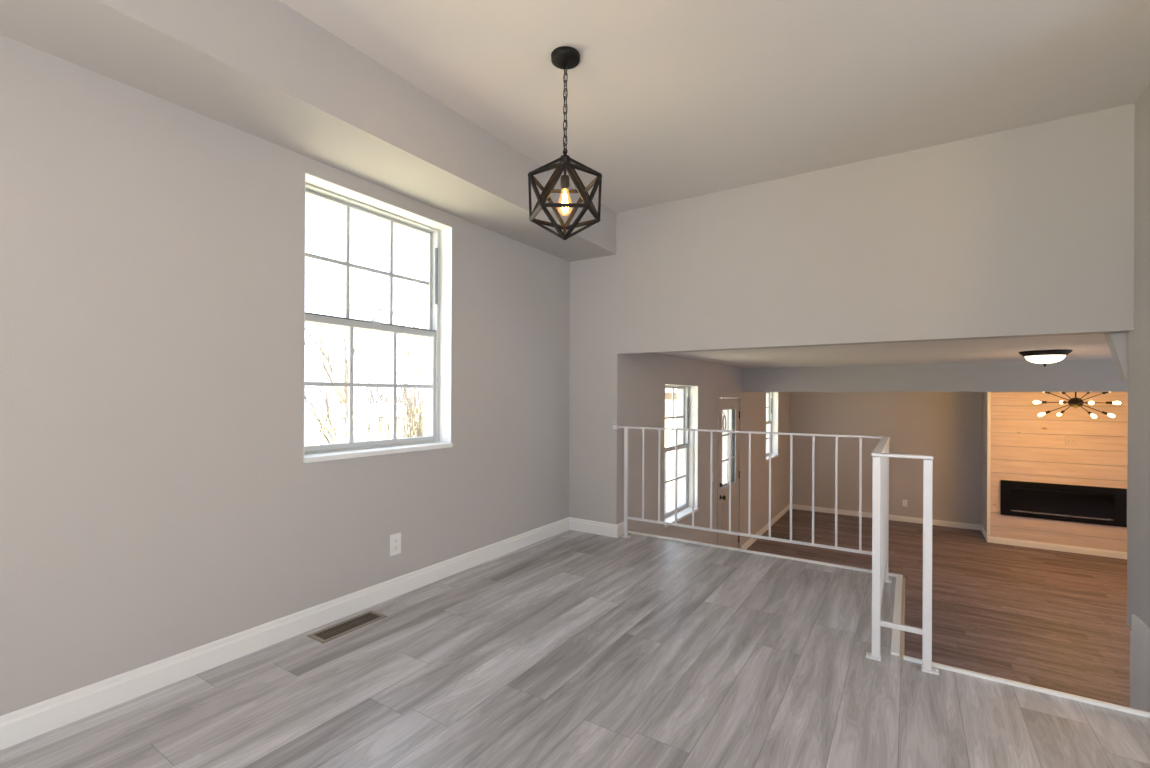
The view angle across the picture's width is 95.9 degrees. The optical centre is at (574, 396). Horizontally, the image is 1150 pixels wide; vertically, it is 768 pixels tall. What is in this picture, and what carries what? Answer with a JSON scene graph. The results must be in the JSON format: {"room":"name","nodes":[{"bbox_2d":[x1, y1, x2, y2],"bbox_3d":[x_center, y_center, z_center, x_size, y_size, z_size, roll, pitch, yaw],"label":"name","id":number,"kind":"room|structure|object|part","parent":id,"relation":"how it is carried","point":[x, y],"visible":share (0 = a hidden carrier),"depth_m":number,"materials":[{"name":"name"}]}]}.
{"room":"dining room","nodes":[
{"label":"dining room","id":0,"kind":"room"},
{"bbox_2d":[0,34,569,715],"bbox_3d":[-2.097,-0.116,1.341,0.250,2.653,7.178,0,0,33],"label":"wall","id":1,"kind":"structure","parent":0,"point":[160,499],"depth_m":2.01,"materials":[{"name":"beige paint"}]},
{"bbox_2d":[0,517,568,749],"bbox_3d":[-1.992,1.041,1.269,0.014,0.100,7.178,0,0,33],"label":"baseboard","id":2,"kind":"structure","parent":1,"relation":"attached to","point":[18,726],"depth_m":2.11,"materials":[{"name":"white paint"}]},
{"bbox_2d":[304,172,452,462],"bbox_3d":[-1.080,-0.364,2.843,0.199,1.352,0.924,0,0,33],"label":"window","id":3,"kind":"structure","parent":1,"relation":"in","point":[438,331],"depth_m":2.99,"materials":[{"name":"white paint"}]},
{"bbox_3d":[-1.141,-0.696,2.883,0.030,0.662,0.868,0,0,33],"label":"sash","id":4,"kind":"part","parent":3,"relation":"part of","materials":[{"name":"white plastic"}]},
{"bbox_3d":[-1.114,-0.063,2.864,0.030,0.678,0.868,0,0,33],"label":"sash","id":5,"kind":"part","parent":3,"relation":"part of","materials":[{"name":"white plastic"}]},
{"bbox_3d":[-1.047,0.299,2.820,0.114,0.026,0.924,0,0,33],"label":"sill","id":6,"kind":"part","parent":3,"relation":"part of","materials":[{"name":"white paint"}]},
{"bbox_2d":[390,532,400,555],"bbox_3d":[-0.982,0.810,2.837,0.009,0.114,0.070,0,0,33],"label":"wall outlet","id":7,"kind":"object","parent":1,"relation":"attached to","point":[395,539],"visible":1,"depth_m":2.83,"materials":[{"name":"white plastic"}]},
{"bbox_2d":[393,537,398,543],"bbox_3d":[-0.979,0.791,2.835,0.003,0.029,0.033,0,0,33],"label":"receptacle","id":8,"kind":"object","parent":7,"relation":"attached to","point":[395,539],"depth_m":2.84,"materials":[{"name":"white plastic"}]},
{"bbox_2d":[393,545,398,550],"bbox_3d":[-0.980,0.830,2.835,0.003,0.029,0.033,0,0,33],"label":"receptacle","id":9,"kind":"object","parent":7,"relation":"attached to","point":[395,547],"depth_m":2.83,"materials":[{"name":"white plastic"}]},
{"bbox_2d":[0,530,1149,767],"bbox_3d":[0.819,1.164,-0.447,6.600,0.120,7.343,0,0,33],"label":"floor","id":10,"kind":"structure","parent":0,"point":[569,648],"depth_m":1.93,"materials":[{"name":"grey wood"}]},
{"bbox_2d":[307,610,386,642],"bbox_3d":[-1.077,1.093,2.468,0.128,0.005,0.335,0,0,33],"label":"floor vent","id":11,"kind":"object","parent":10,"relation":"in","point":[327,634],"visible":1,"depth_m":2.45,"materials":[{"name":"beige metal"}]},
{"bbox_2d":[613,422,938,674],"bbox_3d":[0.888,0.652,3.085,2.056,0.904,1.134,0,0,33],"label":"metal railing","id":12,"kind":"object","parent":10,"relation":"on","point":[880,459],"visible":1,"depth_m":2.87,"materials":[{"name":"white metal"}]},
{"bbox_3d":[0.399,0.672,4.049,0.026,0.844,0.026,0,0,33],"label":"post","id":13,"kind":"part","parent":12,"relation":"part of","materials":[{"name":"white metal"}]},
{"bbox_3d":[1.130,0.950,3.576,1.717,0.018,0.016,0,0,33],"label":"rail","id":14,"kind":"part","parent":12,"relation":"part of","materials":[{"name":"white metal"}]},
{"bbox_3d":[1.115,0.246,3.588,1.819,0.013,0.032,0,0,33],"label":"rail","id":15,"kind":"part","parent":12,"relation":"part of","materials":[{"name":"white metal"}]},
{"bbox_3d":[1.263,1.099,2.193,0.054,0.013,0.044,0,0,33],"label":"foot plate","id":16,"kind":"part","parent":12,"relation":"part of","materials":[{"name":"white metal"}]},
{"bbox_3d":[1.273,0.676,2.188,0.031,0.844,0.031,0,0,33],"label":"post","id":17,"kind":"part","parent":12,"relation":"part of","materials":[{"name":"white metal"}]},
{"bbox_3d":[1.560,0.248,2.633,0.036,0.013,1.091,0,0,33],"label":"rail","id":18,"kind":"part","parent":12,"relation":"part of","materials":[{"name":"white metal"}]},
{"bbox_3d":[1.569,0.952,2.646,0.016,0.018,1.062,0,0,33],"label":"rail","id":19,"kind":"part","parent":12,"relation":"part of","materials":[{"name":"white metal"}]},
{"bbox_3d":[1.864,0.679,3.104,0.026,0.844,0.026,0,0,33],"label":"post","id":20,"kind":"part","parent":12,"relation":"part of","materials":[{"name":"white metal"}]},
{"bbox_3d":[1.346,0.954,2.139,0.148,0.020,0.016,0,0,33],"label":"rail","id":21,"kind":"part","parent":12,"relation":"part of","materials":[{"name":"white metal"}]},
{"bbox_3d":[1.364,0.247,2.130,0.181,0.013,0.034,0,0,33],"label":"rail","id":22,"kind":"part","parent":12,"relation":"part of","materials":[{"name":"white metal"}]},
{"bbox_3d":[1.422,0.677,2.091,0.031,0.844,0.031,0,0,33],"label":"post","id":23,"kind":"part","parent":12,"relation":"part of","materials":[{"name":"white metal"}]},
{"bbox_3d":[1.429,1.100,2.085,0.058,0.013,0.044,0,0,33],"label":"foot plate","id":24,"kind":"part","parent":12,"relation":"part of","materials":[{"name":"white metal"}]},
{"bbox_2d":[627,353,789,544],"bbox_3d":[2.215,0.879,7.203,0.246,2.718,7.001,0,0,33],"label":"wall","id":25,"kind":"structure","parent":0,"point":[648,374],"depth_m":5.72,"materials":[{"name":"beige paint"}]},
{"bbox_2d":[665,384,698,527],"bbox_3d":[1.012,0.559,5.267,0.199,1.345,0.900,0,0,33],"label":"window","id":26,"kind":"structure","parent":25,"relation":"in","point":[689,393],"depth_m":5.62,"materials":[{"name":"white paint"}]},
{"bbox_3d":[0.951,0.230,5.307,0.030,0.658,0.844,0,0,33],"label":"sash","id":27,"kind":"part","parent":26,"relation":"part of","materials":[{"name":"white plastic"}]},
{"bbox_3d":[0.977,0.858,5.288,0.030,0.674,0.844,0,0,33],"label":"sash","id":28,"kind":"part","parent":26,"relation":"part of","materials":[{"name":"white plastic"}]},
{"bbox_3d":[0.964,0.553,5.298,0.085,1.333,0.900,0,0,33],"label":"frame","id":29,"kind":"part","parent":26,"relation":"part of","materials":[{"name":"white plastic"}]},
{"bbox_3d":[1.044,1.219,5.244,0.114,0.026,0.900,0,0,33],"label":"sill","id":30,"kind":"part","parent":26,"relation":"part of","materials":[{"name":"white paint"}]},
{"bbox_2d":[717,392,741,548],"bbox_3d":[1.941,1.044,6.620,0.206,2.186,1.041,0,0,33],"label":"door","id":31,"kind":"structure","parent":25,"relation":"in","point":[731,402],"depth_m":6.69,"materials":[{"name":"paint"}]},
{"bbox_3d":[1.924,0.641,6.564,0.057,0.985,0.610,0,0,33],"label":"lite frame","id":32,"kind":"part","parent":31,"relation":"part of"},
{"bbox_2d":[742,504,789,549],"bbox_3d":[2.265,2.093,7.049,0.014,0.090,6.801,0,0,33],"label":"baseboard","id":33,"kind":"structure","parent":25,"relation":"attached to","point":[765,528],"depth_m":8.20,"materials":[{"name":"white paint"}]},
{"bbox_2d":[766,392,778,460],"bbox_3d":[3.217,0.476,8.682,0.199,1.122,0.910,0,0,33],"label":"window","id":34,"kind":"structure","parent":25,"relation":"in","point":[772,397],"depth_m":9.05,"materials":[{"name":"white paint"}]},
{"bbox_3d":[3.155,0.202,8.723,0.030,0.547,0.854,0,0,33],"label":"sash","id":35,"kind":"part","parent":34,"relation":"part of","materials":[{"name":"white plastic"}]},
{"bbox_3d":[3.169,0.470,8.713,0.085,1.110,0.910,0,0,33],"label":"frame","id":36,"kind":"part","parent":34,"relation":"part of","materials":[{"name":"white plastic"}]},
{"bbox_3d":[3.250,1.024,8.659,0.114,0.026,0.910,0,0,33],"label":"sill","id":37,"kind":"part","parent":34,"relation":"part of","materials":[{"name":"white paint"}]},
{"bbox_2d":[279,0,1149,212],"bbox_3d":[0.787,-1.479,-0.516,6.600,0.100,7.178,0,0,33],"label":"ceiling","id":38,"kind":"structure","parent":0,"point":[668,100],"depth_m":2.28,"materials":[{"name":"paint"}]},
{"bbox_2d":[0,0,616,261],"bbox_3d":[-1.804,-1.280,1.155,0.434,0.322,7.178,0,0,33],"label":"soffit","id":39,"kind":"structure","parent":38,"relation":"attached to","point":[263,69],"depth_m":2.04,"materials":[{"name":"beige paint"}]},
{"bbox_2d":[528,46,601,239],"bbox_3d":[-0.041,-1.044,2.179,0.311,0.778,0.322,0,0,33],"label":"pendant lamp","id":40,"kind":"object","parent":38,"relation":"hanging from","point":[563,57],"visible":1,"depth_m":2.16,"materials":[{"name":"black metal"}]},
{"bbox_2d":[560,169,569,190],"bbox_3d":[-0.042,-0.926,2.179,0.038,0.116,0.038,0,0,33],"label":"socket","id":41,"kind":"object","parent":40,"relation":"attached to","point":[565,180],"depth_m":2.17,"materials":[{"name":"brown metal"}]},
{"bbox_3d":[-0.041,-1.196,2.179,0.016,0.386,0.016,0,0,33],"label":"lamp cord","id":42,"kind":"part","parent":40,"relation":"part of","materials":[{"name":"metal"}]},
{"bbox_3d":[-0.041,-1.211,2.179,0.016,0.385,0.016,0,0,-12],"label":"chain","id":43,"kind":"part","parent":40,"relation":"part of","materials":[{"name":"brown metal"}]},
{"bbox_2d":[569,103,1134,523],"bbox_3d":[1.315,-0.100,3.515,3.626,2.653,0.177,0,0,33],"label":"wall","id":44,"kind":"structure","parent":0,"point":[1027,231],"depth_m":3.12,"materials":[{"name":"beige paint"}]},
{"bbox_2d":[569,517,623,537],"bbox_3d":[0.181,1.051,4.224,0.460,0.100,0.171,0,0,33],"label":"baseboard","id":45,"kind":"structure","parent":44,"relation":"attached to","point":[582,525],"depth_m":4.13,"materials":[{"name":"white paint"}]},
{"bbox_2d":[628,531,902,576],"bbox_3d":[1.212,1.169,3.681,1.887,0.154,0.020,0,0,33],"label":"trim","id":46,"kind":"structure","parent":44,"relation":"attached to","point":[631,532],"depth_m":3.60,"materials":[{"name":"white paint"}]},
{"bbox_2d":[891,575,901,655],"bbox_3d":[1.675,1.102,2.691,0.032,0.012,1.143,0,0,33],"label":"trim","id":47,"kind":"structure","parent":44,"relation":"attached to","point":[895,642],"depth_m":2.58,"materials":[{"name":"white paint"}]},
{"bbox_2d":[899,577,904,657],"bbox_3d":[1.692,1.245,2.676,0.014,0.286,1.148,0,0,33],"label":"trim","id":48,"kind":"structure","parent":44,"relation":"attached to","point":[902,633],"depth_m":2.64,"materials":[{"name":"white wood"}]},
{"bbox_2d":[1104,333,1127,380],"bbox_3d":[2.800,-0.227,2.644,0.155,0.300,0.080,0,0,33],"label":"trim","id":49,"kind":"structure","parent":44,"relation":"attached to","point":[1117,343],"depth_m":2.63,"materials":[{"name":"beige paint"}]},
{"bbox_2d":[657,334,1112,367],"bbox_3d":[4.485,-0.419,5.590,5.800,0.100,6.856,0,0,33],"label":"ceiling","id":50,"kind":"structure","parent":0,"point":[1087,346],"depth_m":4.54,"materials":[{"name":"paint"}]},
{"bbox_2d":[742,359,1127,391],"bbox_3d":[4.654,-0.208,5.626,5.554,0.322,0.160,0,0,33],"label":"ceiling beam","id":51,"kind":"structure","parent":50,"relation":"attached to","point":[1100,375],"depth_m":5.84,"materials":[{"name":"beige paint"}]},
{"bbox_2d":[1019,349,1071,366],"bbox_3d":[3.881,-0.307,4.280,0.330,0.130,0.330,0,0,33],"label":"dome ceiling light","id":52,"kind":"object","parent":50,"relation":"attached to","point":[1044,357],"visible":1,"depth_m":4.19,"materials":[{"name":"white glass"}]},
{"bbox_3d":[3.881,-0.303,4.280,0.256,0.067,0.256,0,0,33],"label":"lamp shade","id":53,"kind":"part","parent":52,"relation":"part of","materials":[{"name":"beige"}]},
{"bbox_2d":[1033,392,1120,417],"bbox_3d":[5.880,-0.058,6.084,0.570,0.610,0.570,0,0,-21],"label":"sputnik chandelier","id":54,"kind":"object","parent":50,"relation":"hanging from","point":[1075,402],"visible":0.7,"depth_m":6.05,"materials":[{"name":"black metal"}]},
{"bbox_2d":[790,392,981,524],"bbox_3d":[6.496,0.899,8.487,5.554,2.718,0.200,0,0,33],"label":"wall","id":55,"kind":"structure","parent":0,"point":[946,427],"depth_m":8.98,"materials":[{"name":"beige paint"}]},
{"bbox_2d":[746,509,1131,707],"bbox_3d":[4.121,2.197,5.044,5.800,0.100,8.156,0,0,33],"label":"floor","id":56,"kind":"structure","parent":0,"point":[1049,619],"depth_m":5.47,"materials":[{"name":"brown wood"}]},
{"bbox_2d":[982,392,1127,551],"bbox_3d":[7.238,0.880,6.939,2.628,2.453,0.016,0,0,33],"label":"wall","id":57,"kind":"structure","parent":0,"point":[1001,415],"depth_m":7.25,"materials":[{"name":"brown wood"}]},
{"bbox_2d":[792,504,1126,558],"bbox_3d":[6.213,2.112,8.058,5.554,0.090,0.822,0,0,33],"label":"baseboard","id":58,"kind":"structure","parent":57,"relation":"attached to","point":[1032,544],"depth_m":7.62,"materials":[{"name":"white paint"}]},
{"bbox_2d":[987,392,990,535],"bbox_3d":[6.120,0.847,7.665,0.037,2.418,0.038,0,0,33],"label":"trim","id":59,"kind":"structure","parent":57,"relation":"attached to","point":[988,393],"depth_m":7.65,"materials":[{"name":"white paint"}]},
{"bbox_2d":[1000,480,1126,526],"bbox_3d":[6.759,1.477,7.216,1.298,0.508,0.034,0,0,33],"label":"electric fireplace","id":60,"kind":"object","parent":57,"relation":"attached to","point":[1050,501],"visible":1,"depth_m":7.18,"materials":[{"name":"black glass"}]},
{"bbox_3d":[6.753,1.487,7.205,1.068,0.358,0.003,0,0,33],"label":"glass","id":61,"kind":"part","parent":60,"relation":"part of","materials":[{"name":"black glass"}]},
{"bbox_2d":[1127,84,1149,628],"bbox_3d":[2.476,-0.145,2.062,0.100,2.553,1.150,0,0,33],"label":"wall","id":62,"kind":"structure","parent":0,"point":[1138,507],"depth_m":2.43,"materials":[{"name":"beige paint"}]},
{"bbox_2d":[903,655,1149,717],"bbox_3d":[1.773,1.172,1.931,0.929,0.152,0.020,0,0,33],"label":"trim","id":63,"kind":"structure","parent":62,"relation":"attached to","point":[907,658],"depth_m":1.95,"materials":[{"name":"white paint"}]},
{"bbox_3d":[2.470,1.635,2.055,0.088,1.008,0.980,0,0,33],"label":"wall","id":64,"kind":"structure","parent":0,"visible":0},
{"bbox_2d":[1130,614,1149,711],"bbox_3d":[2.429,1.575,2.098,0.028,1.072,0.967,0,0,33],"label":"trim","id":65,"kind":"structure","parent":64,"relation":"attached to","point":[1140,633],"depth_m":2.40,"materials":[{"name":"white paint"}]},
{"label":"outside","id":66,"kind":"structure","parent":0,"visible":0},
{"bbox_2d":[304,406,675,509],"bbox_3d":[-18.050,2.442,59.253,90.150,0.150,160.000,0,0,33],"label":"ground","id":67,"kind":"structure","parent":66,"point":[668,422],"depth_m":33.52,"materials":[{"name":"white snow"}]},
{"bbox_2d":[305,277,395,442],"bbox_3d":[-11.003,-1.597,24.477,4.001,8.028,4.504,0,0,33],"label":"bare tree","id":68,"kind":"object","parent":67,"relation":"on","point":[323,353],"visible":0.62,"depth_m":24.16,"materials":[{"name":"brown plant"}]},
{"bbox_2d":[304,327,423,445],"bbox_3d":[-3.430,0.570,9.400,4.468,3.783,3.482,0,0,-14],"label":"bare shrub","id":69,"kind":"object","parent":67,"relation":"on","point":[410,410],"visible":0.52,"depth_m":8.87,"materials":[{"name":"beige plant"}]},
{"bbox_2d":[344,355,423,439],"bbox_3d":[-4.639,0.561,14.777,2.914,3.788,3.997,0,0,4],"label":"bare shrub","id":70,"kind":"object","parent":67,"relation":"on","point":[375,419],"visible":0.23,"depth_m":14.44,"materials":[{"name":"beige plant"}]},
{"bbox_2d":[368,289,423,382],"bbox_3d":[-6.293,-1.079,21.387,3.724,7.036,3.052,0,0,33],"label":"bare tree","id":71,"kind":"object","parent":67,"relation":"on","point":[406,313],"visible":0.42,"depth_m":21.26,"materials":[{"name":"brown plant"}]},
{"bbox_2d":[665,388,676,416],"bbox_3d":[9.794,-0.280,67.473,18.000,5.550,10.000,0,0,33],"label":"house","id":72,"kind":"structure","parent":67,"relation":"on","point":[668,391],"depth_m":61.70,"materials":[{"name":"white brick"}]}
]}

